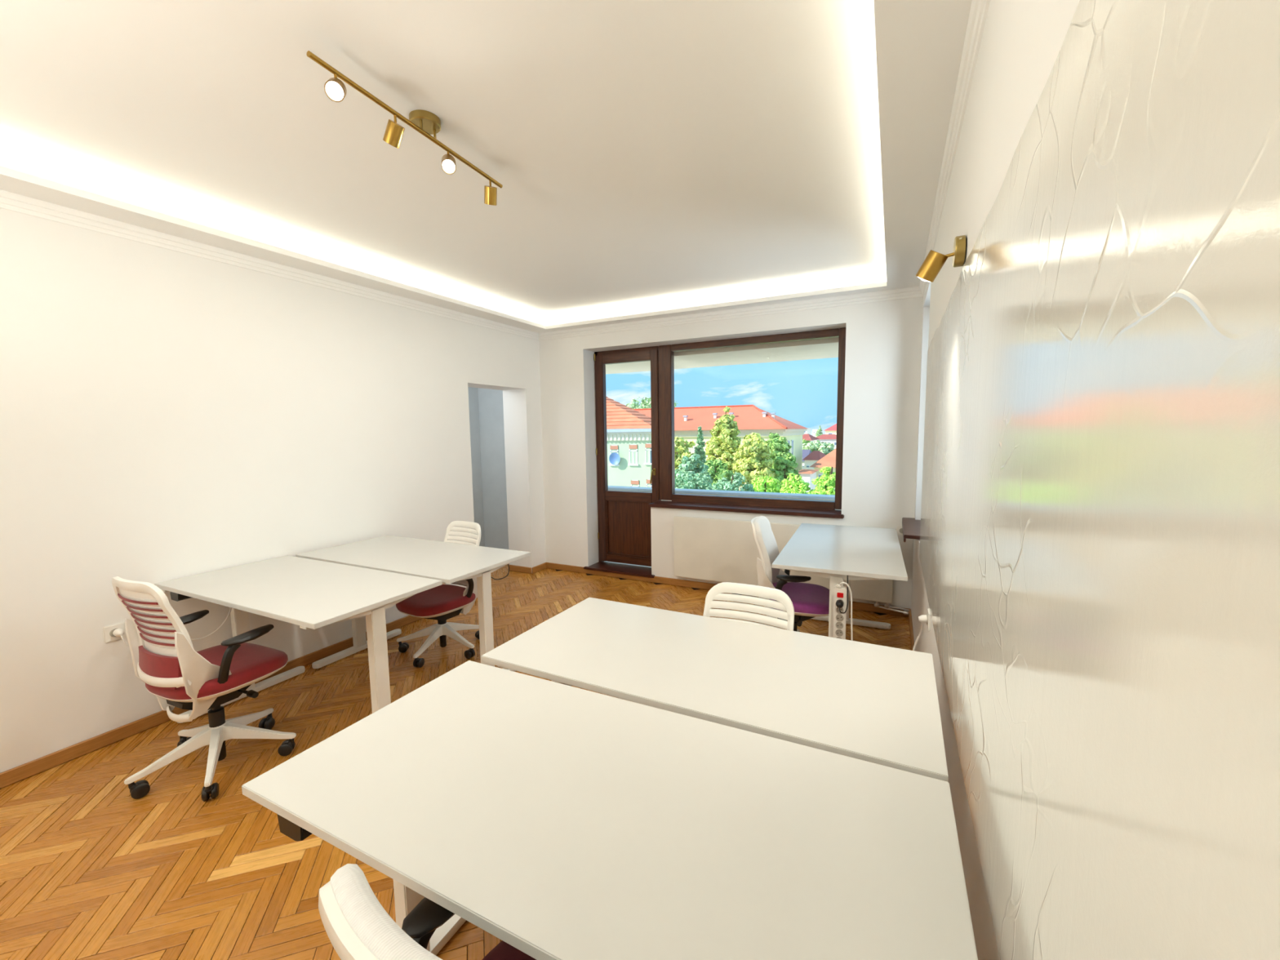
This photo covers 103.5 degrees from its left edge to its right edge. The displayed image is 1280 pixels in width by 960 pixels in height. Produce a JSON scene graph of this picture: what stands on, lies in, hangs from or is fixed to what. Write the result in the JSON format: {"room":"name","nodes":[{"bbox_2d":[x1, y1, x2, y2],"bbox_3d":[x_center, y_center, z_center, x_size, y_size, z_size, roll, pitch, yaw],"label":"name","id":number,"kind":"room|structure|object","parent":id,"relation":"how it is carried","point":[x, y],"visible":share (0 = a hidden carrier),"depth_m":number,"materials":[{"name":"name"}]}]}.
{"room":"open-plan office","nodes":[
{"label":"open-plan office","id":0,"kind":"room"},
{"bbox_2d":[0,208,546,773],"bbox_3d":[-2.520,-0.143,3.219,0.320,2.840,6.500,2,6,27],"label":"wall","id":1,"kind":"structure","parent":0,"point":[166,415],"depth_m":2.82,"materials":[{"name":"paint"}]},
{"bbox_2d":[102,622,126,643],"bbox_3d":[-2.685,0.780,2.579,0.014,0.084,0.084,2,6,27],"label":"wall socket","id":2,"kind":"object","parent":1,"relation":"attached to","point":[108,637],"visible":0.88,"depth_m":2.57,"materials":[{"name":"white plastic"}]},
{"bbox_2d":[112,607,231,645],"bbox_3d":[-2.511,0.776,2.768,0.080,0.238,0.526,3,7,33],"label":"plug","id":3,"kind":"object","parent":1,"relation":"attached to","point":[118,632],"visible":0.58,"depth_m":2.58,"materials":[{"name":"white plastic"}]},
{"bbox_2d":[0,189,538,340],"bbox_3d":[-2.473,-1.296,2.852,0.021,0.075,6.100,2,6,27],"label":"trim","id":4,"kind":"structure","parent":1,"relation":"attached to","point":[9,201],"depth_m":2.90,"materials":[{"name":"paint"}]},
{"bbox_2d":[0,562,546,788],"bbox_3d":[-2.583,1.255,3.171,0.336,0.068,6.100,2,6,27],"label":"baseboard","id":5,"kind":"structure","parent":1,"relation":"attached to","point":[23,771],"depth_m":2.62,"materials":[{"name":"brown wood"}]},
{"bbox_2d":[0,0,972,333],"bbox_3d":[-0.825,-1.351,2.017,3.710,0.150,6.100,2,6,27],"label":"soffit","id":6,"kind":"object","parent":1,"relation":"attached to","point":[920,43],"depth_m":2.47,"materials":[{"name":"paint"}]},
{"bbox_2d":[0,0,886,318],"bbox_3d":[-0.791,-1.510,2.096,4.330,0.150,6.700,2,6,27],"label":"ceiling","id":7,"kind":"structure","parent":0,"point":[641,152],"depth_m":2.04,"materials":[{"name":"paint"}]},
{"bbox_2d":[306,50,502,205],"bbox_3d":[-0.848,-1.331,1.980,0.126,0.182,0.925,2,6,23],"label":"track light","id":8,"kind":"object","parent":7,"relation":"attached to","point":[425,122],"visible":1,"depth_m":1.91,"materials":[{"name":"gold metal"}]},
{"bbox_2d":[0,563,911,959],"bbox_3d":[-1.156,1.351,2.642,5.293,0.060,6.818,2,6,27],"label":"floor","id":9,"kind":"structure","parent":0,"point":[90,869],"depth_m":1.99,"materials":[{"name":"brown wood"}]},
{"bbox_2d":[111,576,296,801],"bbox_3d":[-2.017,0.871,2.365,0.619,0.967,0.607,2,6,24],"label":"office chair","id":10,"kind":"object","parent":9,"relation":"on","point":[181,677],"visible":1,"depth_m":2.21,"materials":[{"name":"white plastic"}]},
{"bbox_2d":[154,555,442,723],"bbox_3d":[-1.826,0.932,2.737,1.400,0.776,0.674,2,6,26],"label":"desk","id":11,"kind":"object","parent":9,"relation":"on","point":[305,593],"visible":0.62,"depth_m":2.56,"materials":[{"name":"laminate"}]},
{"bbox_2d":[295,535,530,671],"bbox_3d":[-1.488,0.868,3.351,1.396,0.776,0.680,2,6,27],"label":"desk","id":12,"kind":"object","parent":9,"relation":"on","point":[448,562],"visible":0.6,"depth_m":3.20,"materials":[{"name":"laminate"}]},
{"bbox_2d":[490,564,509,579],"bbox_3d":[-0.873,0.569,3.162,0.055,0.097,0.165,2,6,27],"label":"cable","id":13,"kind":"object","parent":12,"relation":"attached to","point":[508,564],"visible":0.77,"depth_m":3.16,"materials":[{"name":"black plastic"}]},
{"bbox_2d":[318,863,536,959],"bbox_3d":[-0.187,1.008,0.848,0.611,0.940,0.589,3,7,34],"label":"office chair","id":14,"kind":"object","parent":9,"relation":"on","point":[357,926],"visible":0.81,"depth_m":0.66,"materials":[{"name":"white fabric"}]},
{"bbox_2d":[395,520,480,667],"bbox_3d":[-1.421,0.782,3.608,0.619,0.895,0.607,3,7,32],"label":"office chair","id":15,"kind":"object","parent":9,"relation":"on","point":[442,602],"visible":0.62,"depth_m":3.58,"materials":[{"name":"red fabric"}]},
{"bbox_2d":[241,660,977,959],"bbox_3d":[-0.101,1.061,1.159,1.420,0.776,0.685,2,6,26],"label":"desk","id":16,"kind":"object","parent":9,"relation":"on","point":[558,821],"visible":0.98,"depth_m":1.00,"materials":[{"name":"laminate"}]},
{"bbox_2d":[481,597,948,782],"bbox_3d":[0.230,0.995,1.796,1.408,0.776,0.694,2,6,27],"label":"desk","id":17,"kind":"object","parent":9,"relation":"on","point":[872,703],"visible":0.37,"depth_m":1.61,"materials":[{"name":"laminate"}]},
{"bbox_2d":[702,582,794,631],"bbox_3d":[0.364,0.914,1.956,0.614,0.900,0.595,2,6,29],"label":"office chair","id":18,"kind":"object","parent":9,"relation":"on","point":[783,602],"visible":0.08,"depth_m":2.11,"materials":[{"name":"white plastic"}]},
{"bbox_2d":[750,515,829,631],"bbox_3d":[1.027,0.740,3.368,0.607,0.953,0.619,2,6,23],"label":"office chair","id":19,"kind":"object","parent":9,"relation":"on","point":[809,601],"visible":0.46,"depth_m":3.23,"materials":[{"name":"purple fabric"}]},
{"bbox_2d":[771,523,907,639],"bbox_3d":[1.374,0.820,3.444,0.700,0.776,1.424,2,6,24],"label":"desk","id":20,"kind":"object","parent":9,"relation":"on","point":[835,553],"depth_m":3.10,"materials":[{"name":"laminate"}]},
{"bbox_2d":[835,629,843,636],"bbox_3d":[1.103,0.846,2.790,0.040,0.040,0.003,2,6,25],"label":"outlet","id":21,"kind":"object","parent":20,"relation":"attached to","point":[838,633],"depth_m":2.79,"materials":[{"name":"white plastic"}]},
{"bbox_2d":[835,622,843,629],"bbox_3d":[1.102,0.803,2.786,0.040,0.040,0.003,2,6,25],"label":"outlet","id":22,"kind":"object","parent":20,"relation":"attached to","point":[839,625],"depth_m":2.79,"materials":[{"name":"white plastic"}]},
{"bbox_2d":[835,613,843,621],"bbox_3d":[1.101,0.761,2.782,0.040,0.040,0.003,2,6,25],"label":"outlet","id":23,"kind":"object","parent":20,"relation":"attached to","point":[839,617],"depth_m":2.78,"materials":[{"name":"white plastic"}]},
{"bbox_2d":[836,592,843,597],"bbox_3d":[1.099,0.632,2.769,0.032,0.026,0.008,2,6,25],"label":"switch","id":24,"kind":"object","parent":20,"relation":"attached to","point":[838,594],"depth_m":2.77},
{"bbox_2d":[835,607,844,613],"bbox_3d":[1.101,0.718,2.778,0.040,0.040,0.003,2,6,25],"label":"outlet","id":25,"kind":"object","parent":20,"relation":"attached to","point":[842,609],"depth_m":2.78,"materials":[{"name":"white plastic"}]},
{"bbox_2d":[835,575,848,613],"bbox_3d":[1.122,0.617,2.762,0.115,0.205,0.060,-4,6,-30],"label":"plug","id":26,"kind":"object","parent":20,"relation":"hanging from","point":[839,603],"visible":0.94,"depth_m":2.75,"materials":[{"name":"black plastic"}]},
{"bbox_2d":[835,582,927,650],"bbox_3d":[1.385,0.894,2.937,0.421,0.719,1.227,2,6,27],"label":"cable","id":27,"kind":"object","parent":9,"relation":"on","point":[923,619],"visible":0.41,"depth_m":2.73,"materials":[{"name":"white plastic"}]},
{"bbox_2d":[467,386,508,576],"bbox_3d":[-2.144,-0.268,5.603,1.145,2.680,2.300,2,6,27],"label":"wall","id":28,"kind":"structure","parent":0,"point":[486,407],"depth_m":6.57,"materials":[{"name":"paint"}]},
{"bbox_2d":[538,296,923,608],"bbox_3d":[0.776,-0.356,4.968,4.020,2.840,0.400,2,6,27],"label":"wall","id":29,"kind":"structure","parent":0,"point":[883,339],"depth_m":4.38,"materials":[{"name":"paint"}]},
{"bbox_2d":[583,346,661,577],"bbox_3d":[-0.183,-0.203,5.388,0.850,2.370,0.340,2,6,27],"label":"door","id":30,"kind":"structure","parent":29,"relation":"in","point":[624,531],"depth_m":5.51,"materials":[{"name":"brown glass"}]},
{"bbox_2d":[546,562,909,617],"bbox_3d":[0.572,1.038,4.981,3.710,0.068,0.016,2,6,27],"label":"baseboard","id":31,"kind":"structure","parent":29,"relation":"attached to","point":[855,605],"depth_m":5.11,"materials":[{"name":"brown wood"}]},
{"bbox_2d":[538,286,922,340],"bbox_3d":[0.535,-1.518,4.729,3.710,0.075,0.029,2,6,27],"label":"trim","id":32,"kind":"structure","parent":29,"relation":"attached to","point":[915,291],"depth_m":4.52,"materials":[{"name":"paint"}]},
{"bbox_2d":[648,327,845,518],"bbox_3d":[0.972,-0.528,4.771,1.845,1.635,0.345,2,6,27],"label":"window","id":33,"kind":"structure","parent":29,"relation":"in","point":[780,506],"depth_m":4.87,"materials":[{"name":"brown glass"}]},
{"bbox_2d":[673,515,909,614],"bbox_3d":[1.275,0.726,4.550,2.063,0.687,0.094,2,6,27],"label":"radiator","id":34,"kind":"object","parent":29,"relation":"attached to","point":[720,550],"visible":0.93,"depth_m":4.71,"materials":[{"name":"metal"}]},
{"bbox_2d":[897,525,902,535],"bbox_3d":[2.147,0.415,4.127,0.080,0.080,0.014,2,6,27],"label":"wall socket","id":35,"kind":"object","parent":29,"relation":"attached to","point":[900,530],"visible":0.61,"depth_m":4.13,"materials":[{"name":"white plastic"}]},
{"bbox_2d":[902,517,920,542],"bbox_3d":[2.063,-0.434,3.509,0.360,1.680,0.930,2,6,27],"label":"window","id":36,"kind":"structure","parent":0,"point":[911,526],"depth_m":3.62,"materials":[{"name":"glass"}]},
{"bbox_2d":[911,0,1079,959],"bbox_3d":[0.988,-0.001,1.251,0.300,2.840,6.110,2,6,27],"label":"wall","id":37,"kind":"structure","parent":0,"point":[1022,41],"depth_m":1.17,"materials":[{"name":"paint"}]},
{"bbox_2d":[908,608,914,650],"bbox_3d":[0.863,1.375,1.450,0.016,0.068,6.100,2,6,27],"label":"baseboard","id":38,"kind":"structure","parent":37,"relation":"attached to","point":[912,640],"depth_m":3.73,"materials":[{"name":"brown wood"}]},
{"bbox_2d":[926,608,931,631],"bbox_3d":[1.303,0.630,2.276,0.014,0.084,0.084,2,6,27],"label":"wall socket","id":39,"kind":"object","parent":37,"relation":"attached to","point":[928,615],"visible":0.93,"depth_m":2.24,"materials":[{"name":"white plastic"}]},
{"bbox_2d":[915,235,965,282],"bbox_3d":[0.912,-0.669,1.537,0.124,0.117,0.100,2,6,27],"label":"wall lamp","id":40,"kind":"object","parent":37,"relation":"attached to","point":[933,263],"visible":1,"depth_m":1.53,"materials":[{"name":"gold metal"}]},
{"bbox_2d":[919,0,990,296],"bbox_3d":[0.823,-1.182,1.207,0.029,0.075,6.100,2,6,27],"label":"trim","id":41,"kind":"structure","parent":37,"relation":"attached to","point":[979,10],"depth_m":1.63,"materials":[{"name":"paint"}]},
{"bbox_2d":[919,0,1279,959],"bbox_3d":[0.694,0.062,1.007,0.004,1.290,4.800,2,6,27],"label":"film","id":42,"kind":"object","parent":37,"relation":"attached to","point":[1100,547],"visible":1,"depth_m":0.41,"materials":[{"name":"white"}]},
{"bbox_3d":[1.153,1.101,5.745,9.000,0.180,1.050,2,6,27],"label":"floor","id":43,"kind":"structure","parent":0,"visible":0},
{"bbox_2d":[608,485,841,510],"bbox_3d":[1.375,0.600,6.156,9.000,0.892,0.266,2,6,27],"label":"parapet","id":44,"kind":"object","parent":43,"relation":"on","point":[677,491],"visible":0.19,"depth_m":6.16,"materials":[{"name":"paint"}]},
{"label":"outside","id":45,"kind":"structure","parent":0,"visible":0},
{"bbox_3d":[69.298,-8.000,205.439,460.000,0.300,411.000,2,6,27],"label":"ground","id":46,"kind":"structure","parent":45,"visible":0},
{"bbox_2d":[606,396,652,487],"bbox_3d":[-6.503,0.156,42.671,20.356,16.774,6.325,2,6,27],"label":"apartment building","id":47,"kind":"structure","parent":46,"relation":"on","point":[628,430],"depth_m":36.66,"materials":[{"name":"paint"}]},
{"bbox_2d":[608,452,620,465],"bbox_3d":[-1.779,-1.565,37.004,0.920,0.920,0.355,2,6,27],"label":"satellite dish","id":48,"kind":"object","parent":47,"relation":"attached to","point":[614,458],"visible":1,"depth_m":36.96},
{"bbox_2d":[626,396,678,408],"bbox_3d":[2.107,-5.359,87.867,10.419,18.841,10.949,2,6,27],"label":"broadleaf tree","id":49,"kind":"object","parent":46,"relation":"on","point":[644,404],"visible":0.1,"depth_m":85.71,"materials":[{"name":"green plant"}]},
{"bbox_2d":[674,435,699,476],"bbox_3d":[2.518,3.195,33.564,3.275,12.236,3.354,2,6,27],"label":"broadleaf tree","id":50,"kind":"object","parent":46,"relation":"on","point":[681,449],"visible":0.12,"depth_m":32.21,"materials":[{"name":"green plant"}]},
{"bbox_2d":[675,471,712,489],"bbox_3d":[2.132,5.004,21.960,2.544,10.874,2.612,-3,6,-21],"label":"leafy bush","id":51,"kind":"object","parent":46,"relation":"on","point":[688,482],"visible":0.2,"depth_m":21.12,"materials":[{"name":"green plant"}]},
{"bbox_2d":[675,453,713,488],"bbox_3d":[2.714,4.284,26.631,2.269,11.394,2.102,2,6,27],"label":"broadleaf tree","id":52,"kind":"object","parent":46,"relation":"on","point":[690,464],"visible":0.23,"depth_m":25.76,"materials":[{"name":"green plant"}]},
{"bbox_2d":[693,426,706,461],"bbox_3d":[4.596,2.406,37.928,1.310,12.914,1.315,2,6,27],"label":"conifer tree","id":53,"kind":"object","parent":46,"relation":"on","point":[699,450],"visible":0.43,"depth_m":37.32,"materials":[{"name":"green plant"}]},
{"bbox_2d":[704,458,733,489],"bbox_3d":[4.410,4.224,29.207,2.700,10.975,2.437,2,6,27],"label":"broadleaf tree","id":54,"kind":"object","parent":46,"relation":"on","point":[720,467],"visible":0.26,"depth_m":28.41,"materials":[{"name":"green plant"}]},
{"bbox_2d":[633,404,807,489],"bbox_3d":[6.180,-0.405,55.272,21.673,15.128,12.852,2,6,27],"label":"apartment building","id":55,"kind":"structure","parent":46,"relation":"on","point":[749,419],"depth_m":49.62,"materials":[{"name":"orange ceramic"}]},
{"bbox_2d":[703,406,746,490],"bbox_3d":[5.673,2.196,33.669,3.007,14.121,3.047,-3,6,-22],"label":"broadleaf tree","id":56,"kind":"object","parent":46,"relation":"on","point":[725,442],"visible":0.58,"depth_m":32.66,"materials":[{"name":"green plant"}]},
{"bbox_2d":[711,471,755,491],"bbox_3d":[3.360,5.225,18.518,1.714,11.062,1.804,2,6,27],"label":"leafy bush","id":57,"kind":"object","parent":46,"relation":"on","point":[724,484],"visible":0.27,"depth_m":17.80,"materials":[{"name":"green plant"}]},
{"bbox_2d":[732,431,775,491],"bbox_3d":[6.720,3.377,30.132,2.557,12.420,2.502,2,6,27],"label":"broadleaf tree","id":58,"kind":"object","parent":46,"relation":"on","point":[752,460],"visible":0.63,"depth_m":29.05,"materials":[{"name":"green plant"}]},
{"bbox_2d":[744,475,783,493],"bbox_3d":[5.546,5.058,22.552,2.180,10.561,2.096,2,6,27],"label":"leafy bush","id":59,"kind":"object","parent":46,"relation":"on","point":[773,485],"visible":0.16,"depth_m":21.60,"materials":[{"name":"green plant"}]},
{"bbox_2d":[758,432,792,477],"bbox_3d":[9.744,2.709,36.938,2.969,12.362,3.116,2,6,27],"label":"broadleaf tree","id":60,"kind":"object","parent":46,"relation":"on","point":[779,445],"visible":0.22,"depth_m":35.71,"materials":[{"name":"green plant"}]},
{"bbox_2d":[769,453,800,487],"bbox_3d":[8.846,3.863,31.254,2.023,11.180,1.985,2,6,27],"label":"broadleaf tree","id":61,"kind":"object","parent":46,"relation":"on","point":[780,464],"visible":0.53,"depth_m":30.42,"materials":[{"name":"green plant"}]},
{"bbox_2d":[777,472,813,493],"bbox_3d":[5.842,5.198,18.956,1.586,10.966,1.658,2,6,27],"label":"leafy bush","id":62,"kind":"object","parent":46,"relation":"on","point":[797,486],"visible":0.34,"depth_m":18.14,"materials":[{"name":"green plant"}]},
{"bbox_2d":[801,449,811,469],"bbox_3d":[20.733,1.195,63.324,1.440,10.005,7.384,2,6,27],"label":"house","id":63,"kind":"structure","parent":46,"relation":"on","point":[805,452],"depth_m":61.46,"materials":[{"name":"stone"}]},
{"bbox_2d":[802,439,810,447],"bbox_3d":[25.266,-0.953,79.279,4.359,11.100,4.717,2,6,27],"label":"broadleaf tree","id":64,"kind":"object","parent":46,"relation":"on","point":[803,440],"visible":0.06,"depth_m":78.19,"materials":[{"name":"green plant"}]},
{"bbox_2d":[804,427,811,434],"bbox_3d":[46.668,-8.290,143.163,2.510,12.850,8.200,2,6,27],"label":"house","id":65,"kind":"structure","parent":46,"relation":"on","point":[808,431],"depth_m":141.30,"materials":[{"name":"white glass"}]},
{"bbox_2d":[798,469,817,492],"bbox_3d":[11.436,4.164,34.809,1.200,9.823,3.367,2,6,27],"label":"house","id":66,"kind":"structure","parent":46,"relation":"on","point":[807,475],"depth_m":33.32,"materials":[{"name":"paint"}]},
{"bbox_2d":[802,434,819,441],"bbox_3d":[29.040,-2.316,89.696,4.157,11.703,10.586,2,6,27],"label":"house","id":67,"kind":"structure","parent":46,"relation":"on","point":[806,437],"depth_m":86.88,"materials":[{"name":"red tile"}]},
{"bbox_2d":[802,450,826,469],"bbox_3d":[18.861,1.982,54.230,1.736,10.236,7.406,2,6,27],"label":"house","id":68,"kind":"structure","parent":46,"relation":"on","point":[813,457],"depth_m":51.06,"materials":[{"name":"red ceramic"}]},
{"bbox_2d":[812,429,817,436],"bbox_3d":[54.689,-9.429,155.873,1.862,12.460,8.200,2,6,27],"label":"house","id":69,"kind":"structure","parent":46,"relation":"on","point":[814,431],"depth_m":151.93,"materials":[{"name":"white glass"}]},
{"bbox_2d":[802,440,834,454],"bbox_3d":[25.487,-0.184,71.717,4.848,11.016,4.945,2,6,27],"label":"broadleaf tree","id":70,"kind":"object","parent":46,"relation":"on","point":[825,448],"visible":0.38,"depth_m":70.12,"materials":[{"name":"green plant"}]},
{"bbox_2d":[814,425,822,436],"bbox_3d":[38.767,-5.140,109.262,2.118,13.309,2.062,2,6,27],"label":"broadleaf tree","id":71,"kind":"object","parent":46,"relation":"on","point":[819,432],"visible":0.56,"depth_m":108.44,"materials":[{"name":"green plant"}]},
{"bbox_2d":[809,448,835,490],"bbox_3d":[16.492,2.954,39.785,4.833,11.139,9.636,2,6,27],"label":"house","id":72,"kind":"structure","parent":46,"relation":"on","point":[829,460],"depth_m":36.47,"materials":[{"name":"ceramic"}]},
{"bbox_2d":[810,466,835,494],"bbox_3d":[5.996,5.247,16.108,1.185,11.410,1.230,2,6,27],"label":"leafy bush","id":73,"kind":"object","parent":46,"relation":"on","point":[825,483],"visible":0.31,"depth_m":15.37,"materials":[{"name":"green plant"}]},
{"bbox_2d":[815,434,836,448],"bbox_3d":[37.319,-3.313,100.043,5.424,11.478,10.680,2,6,27],"label":"house","id":74,"kind":"structure","parent":46,"relation":"on","point":[829,438],"depth_m":95.46,"materials":[{"name":"red tile"}]},
{"bbox_2d":[823,423,836,435],"bbox_3d":[50.723,-7.231,126.620,7.578,13.811,12.839,2,6,27],"label":"house","id":75,"kind":"structure","parent":46,"relation":"on","point":[833,429],"depth_m":122.05,"materials":[{"name":"red tile"}]},
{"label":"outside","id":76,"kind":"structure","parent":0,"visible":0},
{"bbox_2d":[605,337,839,373],"bbox_3d":[1.119,-1.415,5.502,9.000,0.165,1.050,2,6,27],"label":"soffit","id":77,"kind":"structure","parent":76,"point":[819,348],"depth_m":5.33,"materials":[{"name":"paint"}]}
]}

